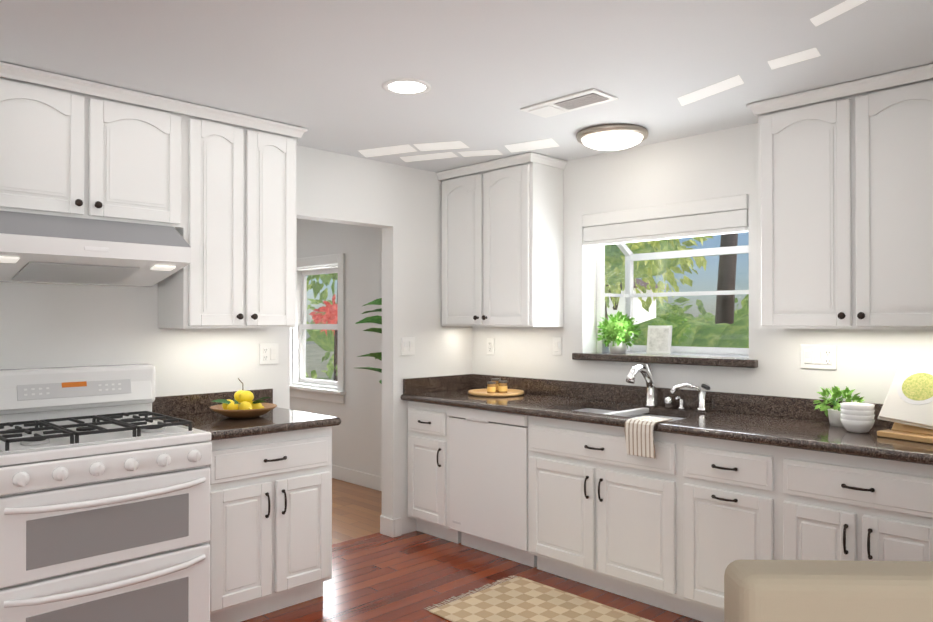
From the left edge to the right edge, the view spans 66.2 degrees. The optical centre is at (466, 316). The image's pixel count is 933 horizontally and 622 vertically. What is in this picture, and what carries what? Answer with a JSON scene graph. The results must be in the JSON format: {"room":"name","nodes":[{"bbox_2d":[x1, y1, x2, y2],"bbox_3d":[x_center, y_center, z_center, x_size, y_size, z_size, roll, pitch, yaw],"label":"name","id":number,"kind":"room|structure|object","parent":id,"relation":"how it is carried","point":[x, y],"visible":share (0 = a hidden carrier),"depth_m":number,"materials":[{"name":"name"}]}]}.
{"room":"kitchen","nodes":[
{"label":"kitchen","id":0,"kind":"room"},
{"bbox_2d":[0,145,471,533],"bbox_3d":[-2.561,0.202,2.594,7.200,2.385,0.120,0,-1,-45],"label":"wall","id":1,"kind":"structure","parent":0,"point":[43,325],"depth_m":4.16,"materials":[{"name":"white paint"}]},
{"bbox_2d":[0,70,183,229],"bbox_3d":[-1.730,-0.677,3.109,0.897,0.527,0.319,0,-1,-45],"label":"upper cabinet","id":2,"kind":"object","parent":1,"relation":"attached to","point":[64,152],"depth_m":3.03,"materials":[{"name":"white paint"}]},
{"bbox_2d":[0,211,190,286],"bbox_3d":[-1.660,-0.280,3.049,0.776,0.265,0.500,0,-1,-45],"label":"under-cabinet range hood","id":3,"kind":"object","parent":2,"relation":"attached to","point":[42,248],"visible":1,"depth_m":2.95,"materials":[{"name":"white metal"}]},
{"bbox_2d":[158,110,302,328],"bbox_3d":[-1.199,-0.439,3.632,0.597,0.996,0.319,0,-1,-45],"label":"upper cabinet","id":4,"kind":"object","parent":1,"relation":"attached to","point":[220,196],"depth_m":3.49,"materials":[{"name":"white paint"}]},
{"bbox_2d":[259,343,277,364],"bbox_3d":[-1.090,0.207,3.951,0.116,0.115,0.013,0,-1,-45],"label":"outlet","id":5,"kind":"object","parent":1,"relation":"attached to","point":[268,353],"visible":1,"depth_m":3.95,"materials":[{"name":"white plastic"}]},
{"bbox_2d":[380,515,401,534],"bbox_3d":[-0.314,1.353,4.898,0.714,0.115,0.021,0,-1,-45],"label":"baseboard","id":6,"kind":"structure","parent":1,"relation":"attached to","point":[390,527],"depth_m":4.58,"materials":[{"name":"white wood"}]},
{"bbox_2d":[401,337,414,354],"bbox_3d":[-0.378,0.194,4.654,0.116,0.115,0.013,0,-1,-45],"label":"switch plate","id":7,"kind":"object","parent":1,"relation":"attached to","point":[407,345],"visible":1,"depth_m":4.65,"materials":[{"name":"white plastic"}]},
{"bbox_2d":[0,0,932,176],"bbox_3d":[-1.430,-1.048,1.458,7.500,0.102,9.600,0,-1,-45],"label":"ceiling","id":8,"kind":"structure","parent":0,"point":[322,71],"depth_m":2.75,"materials":[{"name":"white paint"}]},
{"bbox_2d":[382,78,430,94],"bbox_3d":[-0.256,-0.984,3.071,0.210,0.006,0.210,0,-1,-45],"label":"recessed light","id":9,"kind":"object","parent":8,"relation":"in","point":[404,86],"visible":1,"depth_m":3.06,"materials":[{"name":"white"}]},
{"bbox_2d":[520,88,617,117],"bbox_3d":[0.468,-0.978,3.307,0.190,0.013,0.420,0,-1,-45],"label":"ceiling vent","id":10,"kind":"object","parent":8,"relation":"in","point":[575,101],"visible":1,"depth_m":3.28,"materials":[{"name":"white metal"}]},
{"bbox_2d":[576,123,648,150],"bbox_3d":[0.779,-0.941,3.829,0.380,0.081,0.380,0,-1,-45],"label":"flush-mount ceiling light","id":11,"kind":"object","parent":8,"relation":"attached to","point":[610,137],"visible":1,"depth_m":3.72,"materials":[{"name":"white glass"}]},
{"bbox_2d":[242,478,701,621],"bbox_3d":[-1.430,1.436,1.440,7.200,0.100,9.300,0,-1,-45],"label":"floor","id":12,"kind":"structure","parent":0,"point":[406,577],"depth_m":3.86,"materials":[{"name":"brown wood"}]},
{"bbox_2d":[0,364,211,621],"bbox_3d":[-1.563,0.810,2.943,0.784,1.170,0.756,0,-1,-45],"label":"gas range","id":13,"kind":"object","parent":12,"relation":"on","point":[104,495],"visible":1,"depth_m":2.77,"materials":[{"name":"white metal"}]},
{"bbox_2d":[208,426,331,621],"bbox_3d":[-1.089,0.968,3.497,0.654,0.862,0.652,0,-1,-45],"label":"base cabinet","id":14,"kind":"object","parent":12,"relation":"on","point":[270,542],"visible":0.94,"depth_m":3.28,"materials":[{"name":"white paint"}]},
{"bbox_2d":[152,388,340,440],"bbox_3d":[-1.079,0.466,3.507,0.680,0.140,0.658,0,-1,-45],"label":"countertop","id":15,"kind":"structure","parent":14,"relation":"on","point":[197,411],"depth_m":3.50,"materials":[{"name":"brown stone"}]},
{"bbox_2d":[210,378,276,417],"bbox_3d":[-1.099,0.401,3.531,0.320,0.187,0.320,0,-1,-45],"label":"bowl","id":16,"kind":"object","parent":15,"relation":"on","point":[242,405],"visible":1,"depth_m":3.47,"materials":[{"name":"brown wood"}]},
{"bbox_2d":[355,298,381,383],"bbox_3d":[-0.577,0.631,5.191,0.563,1.560,0.612,0,-1,-45],"label":"potted plant","id":17,"kind":"object","parent":12,"relation":"on","point":[377,319],"visible":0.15,"depth_m":5.18,"materials":[{"name":"green plant"}]},
{"bbox_2d":[408,401,460,543],"bbox_3d":[-0.040,0.977,4.715,0.620,0.862,0.392,0,-1,-45],"label":"base cabinet","id":18,"kind":"object","parent":12,"relation":"on","point":[428,424],"depth_m":4.49,"materials":[{"name":"white paint"}]},
{"bbox_2d":[401,374,932,464],"bbox_3d":[0.926,0.467,3.714,0.658,0.140,3.181,0,-1,-45],"label":"countertop","id":19,"kind":"structure","parent":18,"relation":"on","point":[793,422],"depth_m":3.65,"materials":[{"name":"brown stone"}]},
{"bbox_2d":[468,378,523,396],"bbox_3d":[0.192,0.454,4.623,0.364,0.096,0.364,0,-1,-45],"label":"tray","id":20,"kind":"object","parent":19,"relation":"on","point":[496,387],"visible":1,"depth_m":4.57,"materials":[{"name":"brown wood"}]},
{"bbox_2d":[572,408,685,420],"bbox_3d":[0.838,0.633,3.789,0.444,0.190,0.794,0,-1,-45],"label":"stainless steel sink","id":21,"kind":"object","parent":19,"relation":"in","point":[591,410],"visible":0.02,"depth_m":4.11,"materials":[{"name":"white metal"}]},
{"bbox_2d":[626,363,656,406],"bbox_3d":[0.946,0.370,3.933,0.292,0.256,0.113,0,-1,-45],"label":"chrome faucet","id":22,"kind":"object","parent":19,"relation":"on","point":[645,372],"visible":0.98,"depth_m":3.95,"materials":[{"name":"white metal"}]},
{"bbox_2d":[624,416,672,458],"bbox_3d":[0.870,0.571,3.401,0.181,0.168,0.161,0,-1,-45],"label":"striped towel","id":23,"kind":"object","parent":19,"relation":"hanging from","point":[639,438],"visible":0.98,"depth_m":3.34,"materials":[{"name":"beige fabric"}]},
{"bbox_2d":[665,397,672,407],"bbox_3d":[1.104,0.469,3.905,0.043,0.057,0.044,0,-1,-45],"label":"air gap cap","id":24,"kind":"object","parent":19,"relation":"on","point":[668,402],"visible":0.98,"depth_m":3.89,"materials":[{"name":"white metal"}]},
{"bbox_2d":[676,396,684,408],"bbox_3d":[1.144,0.463,3.832,0.075,0.069,0.040,0,-1,-45],"label":"soap dispenser","id":25,"kind":"object","parent":19,"relation":"on","point":[681,403],"visible":1,"depth_m":3.83,"materials":[{"name":"white metal"}]},
{"bbox_2d":[670,383,709,410],"bbox_3d":[1.176,0.423,3.762,0.151,0.146,0.166,0,-1,-45],"label":"faucet","id":26,"kind":"object","parent":19,"relation":"on","point":[702,400],"visible":1,"depth_m":3.76,"materials":[{"name":"silver metal"}]},
{"bbox_2d":[813,386,863,426],"bbox_3d":[1.681,0.403,3.239,0.215,0.179,0.227,0,-1,-45],"label":"potted herb plant","id":27,"kind":"object","parent":19,"relation":"on","point":[833,414],"visible":0.79,"depth_m":3.21,"materials":[{"name":"green plant"}]},
{"bbox_2d":[840,402,874,432],"bbox_3d":[1.664,0.432,3.046,0.132,0.118,0.132,0,-1,-45],"label":"bowls","id":28,"kind":"object","parent":19,"relation":"on","point":[856,417],"visible":1,"depth_m":3.00,"materials":[{"name":"white ceramic"}]},
{"bbox_2d":[877,358,932,443],"bbox_3d":[1.890,0.333,2.806,0.251,0.313,0.457,0,0,-29],"label":"cookbook","id":29,"kind":"object","parent":19,"relation":"on","point":[907,408],"visible":1,"depth_m":2.91,"materials":[{"name":"white paper"}]},
{"bbox_2d":[448,406,536,566],"bbox_3d":[0.313,0.974,4.343,0.604,0.861,0.623,0,-1,-45],"label":"dishwasher","id":30,"kind":"object","parent":12,"relation":"on","point":[488,481],"visible":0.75,"depth_m":4.12,"materials":[{"name":"white metal"}]},
{"bbox_2d":[424,575,653,621],"bbox_3d":[0.564,1.393,3.096,0.650,0.009,1.561,0,-1,-45],"label":"runner rug","id":31,"kind":"object","parent":12,"relation":"on","point":[518,599],"visible":1,"depth_m":3.42,"materials":[{"name":"beige fabric"}]},
{"bbox_2d":[528,437,679,613],"bbox_3d":[0.864,1.072,3.799,0.620,0.658,0.914,0,-1,-45],"label":"base cabinet","id":32,"kind":"object","parent":12,"relation":"on","point":[602,516],"depth_m":3.54,"materials":[{"name":"white paint"}]},
{"bbox_2d":[672,433,779,621],"bbox_3d":[1.341,0.967,3.316,0.620,0.862,0.445,0,-1,-45],"label":"base cabinet","id":33,"kind":"object","parent":12,"relation":"on","point":[680,523],"depth_m":3.12,"materials":[{"name":"white paint"}]},
{"bbox_2d":[724,560,932,621],"bbox_3d":[0.578,0.849,1.076,0.480,1.067,0.460,0,0,2],"label":"upholstered stool","id":34,"kind":"object","parent":12,"relation":"on","point":[816,591],"visible":1,"depth_m":0.86,"materials":[{"name":"beige fabric"}]},
{"bbox_2d":[780,447,932,560],"bbox_3d":[1.713,0.964,2.940,0.620,0.862,0.613,0,-1,-45],"label":"base cabinet","id":35,"kind":"object","parent":12,"relation":"on","point":[833,506],"depth_m":2.74,"materials":[{"name":"white paint"}]},
{"bbox_2d":[290,123,932,476],"bbox_3d":[1.185,0.212,4.031,0.150,2.385,9.600,0,-1,-45],"label":"wall","id":36,"kind":"structure","parent":0,"point":[716,164],"depth_m":4.27,"materials":[{"name":"white paint"}]},
{"bbox_2d":[290,253,345,403],"bbox_3d":[-1.360,0.108,6.550,0.192,1.300,0.990,0,-1,-45],"label":"window","id":37,"kind":"structure","parent":36,"relation":"in","point":[337,394],"depth_m":6.57,"materials":[{"name":"white"}]},
{"bbox_2d":[332,465,381,490],"bbox_3d":[-1.086,1.363,6.201,0.018,0.115,2.946,0,-1,-45],"label":"baseboard","id":38,"kind":"structure","parent":36,"relation":"attached to","point":[367,480],"depth_m":6.02,"materials":[{"name":"white wood"}]},
{"bbox_2d":[487,338,493,354],"bbox_3d":[0.164,0.208,4.947,0.011,0.115,0.070,0,-1,-45],"label":"electrical outlet","id":39,"kind":"object","parent":36,"relation":"attached to","point":[490,346],"visible":1,"depth_m":4.94,"materials":[{"name":"white plastic"}]},
{"bbox_2d":[436,152,566,326],"bbox_3d":[0.212,-0.453,4.660,0.353,1.038,0.841,0,-1,-45],"label":"upper cabinet","id":40,"kind":"object","parent":36,"relation":"attached to","point":[502,244],"visible":1,"depth_m":4.47,"materials":[{"name":"white paint"}]},
{"bbox_2d":[553,337,561,355],"bbox_3d":[0.572,0.190,4.533,0.013,0.115,0.070,0,-1,-45],"label":"electrical outlet","id":41,"kind":"object","parent":36,"relation":"attached to","point":[557,345],"visible":1,"depth_m":4.52,"materials":[{"name":"white plastic"}]},
{"bbox_2d":[572,352,757,367],"bbox_3d":[1.124,0.243,4.075,0.215,0.040,1.140,0,-1,-45],"label":"window sill","id":42,"kind":"structure","parent":36,"relation":"attached to","point":[744,362],"depth_m":3.96,"materials":[{"name":"brown stone"}]},
{"bbox_2d":[597,310,641,352],"bbox_3d":[0.940,0.092,4.417,0.285,0.265,0.283,0,-1,-45],"label":"potted plant","id":43,"kind":"object","parent":42,"relation":"on","point":[618,329],"visible":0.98,"depth_m":4.37,"materials":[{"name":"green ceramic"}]},
{"bbox_2d":[646,326,671,353],"bbox_3d":[1.170,0.150,4.286,0.116,0.190,0.153,0,-1,-45],"label":"framed picture","id":44,"kind":"object","parent":42,"relation":"on","point":[659,339],"visible":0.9,"depth_m":4.26,"materials":[{"name":"white"}]},
{"bbox_2d":[582,194,748,246],"bbox_3d":[1.097,-0.529,4.053,0.072,0.188,1.032,0,-1,-45],"label":"blind valance","id":45,"kind":"object","parent":36,"relation":"attached to","point":[717,216],"visible":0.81,"depth_m":3.98,"materials":[{"name":"white fabric"}]},
{"bbox_2d":[597,232,748,357],"bbox_3d":[1.322,-0.184,4.273,0.380,0.940,1.080,0,-1,-45],"label":"window","id":46,"kind":"structure","parent":36,"relation":"in","point":[629,295],"depth_m":4.48,"materials":[{"name":"white"}]},
{"bbox_2d":[801,345,836,369],"bbox_3d":[1.677,0.194,3.414,0.013,0.115,0.162,0,-1,-45],"label":"outlet","id":47,"kind":"object","parent":36,"relation":"attached to","point":[818,356],"visible":1,"depth_m":3.41,"materials":[{"name":"white plastic"}]},
{"bbox_2d":[746,64,932,329],"bbox_3d":[1.787,-0.464,3.066,0.353,1.038,1.040,0,-1,-45],"label":"upper cabinet","id":48,"kind":"object","parent":36,"relation":"attached to","point":[845,210],"visible":1,"depth_m":3.04,"materials":[{"name":"white paint"}]},
{"label":"outside","id":49,"kind":"structure","parent":0,"visible":0},
{"bbox_2d":[306,344,333,380],"bbox_3d":[0.180,2.012,26.989,59.000,0.115,59.000,0,-1,-45],"label":"ground","id":50,"kind":"structure","parent":49,"point":[318,367],"depth_m":31.75,"materials":[{"name":"grey concrete"}]},
{"bbox_2d":[306,233,748,380],"bbox_3d":[3.298,-2.457,18.030,19.694,9.539,16.554,0,-1,-45],"label":"vegetation","id":51,"kind":"object","parent":50,"relation":"on","point":[724,322],"depth_m":11.06,"materials":[{"name":"green plant"}]},
{"bbox_2d":[607,278,669,342],"bbox_3d":[2.663,0.318,17.085,1.400,3.140,4.200,0,-1,-45],"label":"garage","id":52,"kind":"structure","parent":50,"relation":"on","point":[640,313],"depth_m":15.76,"materials":[{"name":"white"}]}
]}

